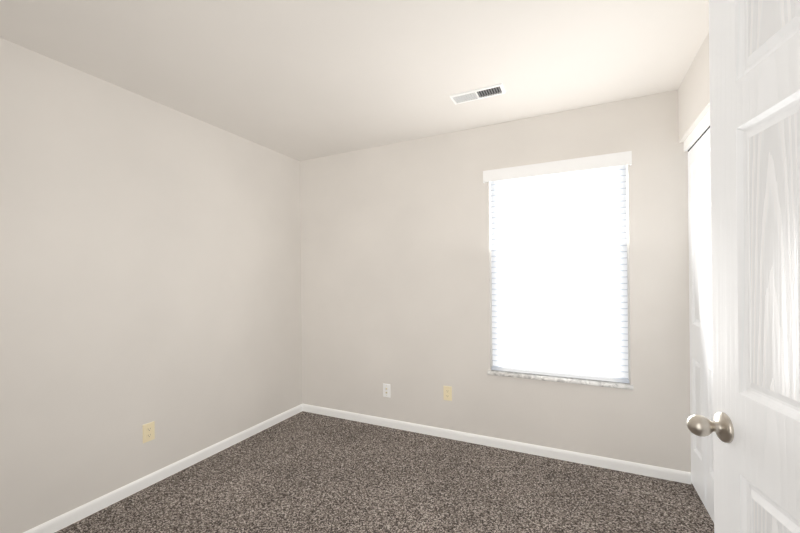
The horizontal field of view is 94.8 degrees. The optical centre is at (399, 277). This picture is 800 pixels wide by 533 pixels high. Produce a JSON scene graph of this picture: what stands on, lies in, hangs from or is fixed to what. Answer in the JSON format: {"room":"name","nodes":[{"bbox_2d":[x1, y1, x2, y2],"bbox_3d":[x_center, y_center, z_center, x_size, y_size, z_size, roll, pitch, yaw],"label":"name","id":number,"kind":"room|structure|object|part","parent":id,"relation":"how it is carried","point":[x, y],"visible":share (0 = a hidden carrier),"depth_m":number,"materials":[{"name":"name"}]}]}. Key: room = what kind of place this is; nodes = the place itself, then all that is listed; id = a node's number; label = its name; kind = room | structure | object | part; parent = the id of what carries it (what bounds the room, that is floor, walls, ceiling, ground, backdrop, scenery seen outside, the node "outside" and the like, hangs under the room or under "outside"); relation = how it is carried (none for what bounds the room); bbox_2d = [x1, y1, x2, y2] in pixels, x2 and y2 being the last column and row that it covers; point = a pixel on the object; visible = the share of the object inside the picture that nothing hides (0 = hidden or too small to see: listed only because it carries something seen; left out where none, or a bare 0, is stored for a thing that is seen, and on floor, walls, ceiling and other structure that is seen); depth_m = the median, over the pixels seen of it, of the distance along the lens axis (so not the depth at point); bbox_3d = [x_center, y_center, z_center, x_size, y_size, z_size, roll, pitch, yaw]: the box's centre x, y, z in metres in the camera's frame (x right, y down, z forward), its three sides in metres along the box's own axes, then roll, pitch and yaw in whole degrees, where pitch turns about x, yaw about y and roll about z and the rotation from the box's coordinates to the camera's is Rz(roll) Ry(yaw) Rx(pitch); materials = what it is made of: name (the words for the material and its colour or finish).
{"room":"empty bedroom","nodes":[
{"label":"empty bedroom","id":0,"kind":"room"},
{"bbox_2d":[0,38,301,532],"bbox_3d":[-1.764,0.086,2.115,0.140,2.440,3.650,-1,0,26],"label":"wall","id":1,"kind":"structure","parent":0,"point":[150,260],"depth_m":2.20,"materials":[{"name":"paint"}]},
{"bbox_2d":[143,421,154,442],"bbox_3d":[-1.577,0.969,2.312,0.008,0.114,0.070,-1,0,26],"label":"outlet","id":2,"kind":"object","parent":1,"relation":"attached to","point":[148,431],"visible":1,"depth_m":2.31,"materials":[{"name":"beige plastic"}]},
{"bbox_2d":[23,404,302,532],"bbox_3d":[-1.683,1.270,2.081,0.013,0.069,3.370,-1,0,26],"label":"baseboard","id":3,"kind":"structure","parent":1,"relation":"attached to","point":[60,522],"depth_m":2.31,"materials":[{"name":"white wood"}]},
{"bbox_2d":[0,0,708,160],"bbox_3d":[0.297,-1.216,1.111,4.750,0.120,3.650,-1,0,26],"label":"ceiling","id":4,"kind":"structure","parent":0,"point":[300,80],"depth_m":1.91,"materials":[{"name":"paint"}]},
{"bbox_2d":[449,83,505,104],"bbox_3d":[0.486,-1.153,2.314,0.330,0.008,0.125,-1,0,26],"label":"ceiling vent","id":5,"kind":"object","parent":4,"relation":"in","point":[480,93],"visible":1,"depth_m":2.31,"materials":[{"name":"white metal"}]},
{"bbox_2d":[55,411,713,532],"bbox_3d":[0.324,1.344,1.111,4.750,0.120,3.650,-1,0,26],"label":"floor","id":6,"kind":"structure","parent":0,"point":[304,472],"depth_m":2.20,"materials":[{"name":"carpet"}]},
{"bbox_2d":[300,90,691,483],"bbox_3d":[1.138,0.055,2.660,4.610,2.440,0.140,-1,0,26],"label":"wall","id":7,"kind":"structure","parent":0,"point":[396,278],"depth_m":2.88,"materials":[{"name":"paint"}]},
{"bbox_2d":[383,383,389,397],"bbox_3d":[-0.118,0.975,3.186,0.070,0.114,0.016,-1,0,26],"label":"outlet plate","id":8,"kind":"object","parent":7,"relation":"attached to","point":[386,390],"visible":1,"depth_m":3.19,"materials":[{"name":"white plastic"}]},
{"bbox_2d":[443,386,451,400],"bbox_3d":[0.381,0.924,2.949,0.070,0.114,0.008,-1,0,26],"label":"outlet","id":9,"kind":"object","parent":7,"relation":"attached to","point":[447,392],"visible":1,"depth_m":2.94,"materials":[{"name":"beige plastic"}]},
{"bbox_2d":[303,404,690,483],"bbox_3d":[0.430,1.248,2.923,3.024,0.069,0.013,-1,0,26],"label":"baseboard","id":10,"kind":"structure","parent":7,"relation":"attached to","point":[587,459],"depth_m":2.70,"materials":[{"name":"white wood"}]},
{"bbox_2d":[483,151,632,389],"bbox_3d":[1.105,-0.045,2.656,0.961,1.544,0.170,-1,0,26],"label":"window","id":11,"kind":"structure","parent":7,"relation":"in","point":[559,261],"depth_m":2.60,"materials":[{"name":"glass"}]},
{"bbox_3d":[1.108,0.714,2.630,0.940,0.026,0.117,-1,0,26],"label":"sill","id":12,"kind":"part","parent":11,"relation":"part of","materials":[{"name":"stone"}]},
{"bbox_3d":[1.113,0.686,2.634,0.898,0.018,0.050,-1,0,26],"label":"blind rail","id":13,"kind":"part","parent":11,"relation":"part of","materials":[{"name":"grey"}]},
{"bbox_2d":[678,33,709,142],"bbox_3d":[1.071,0.056,0.743,0.140,2.440,3.370,-1,0,26],"label":"wall","id":14,"kind":"structure","parent":0,"point":[694,99],"depth_m":1.97,"materials":[{"name":"paint"}]},
{"bbox_2d":[684,110,713,521],"bbox_3d":[1.534,0.211,1.744,0.082,2.096,1.179,-1,0,26],"label":"bifold closet door","id":15,"kind":"structure","parent":14,"relation":"in","point":[697,144],"depth_m":2.05,"materials":[{"name":"white wood"}]},
{"bbox_3d":[1.532,-0.809,1.741,0.064,0.057,1.161,-1,0,26],"label":"track rail","id":16,"kind":"part","parent":15,"relation":"part of","materials":[{"name":"white"}]},
{"bbox_2d":[687,0,799,532],"bbox_3d":[0.792,0.224,0.651,0.204,2.085,0.780,-1,0,14],"label":"entry door","id":17,"kind":"structure","parent":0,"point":[753,426],"depth_m":0.86,"materials":[{"name":"white wood"}]},
{"bbox_3d":[0.877,0.394,0.979,0.204,0.077,0.102,-1,0,14],"label":"knob","id":18,"kind":"part","parent":17,"relation":"part of","materials":[{"name":"silver metal"}]}
]}

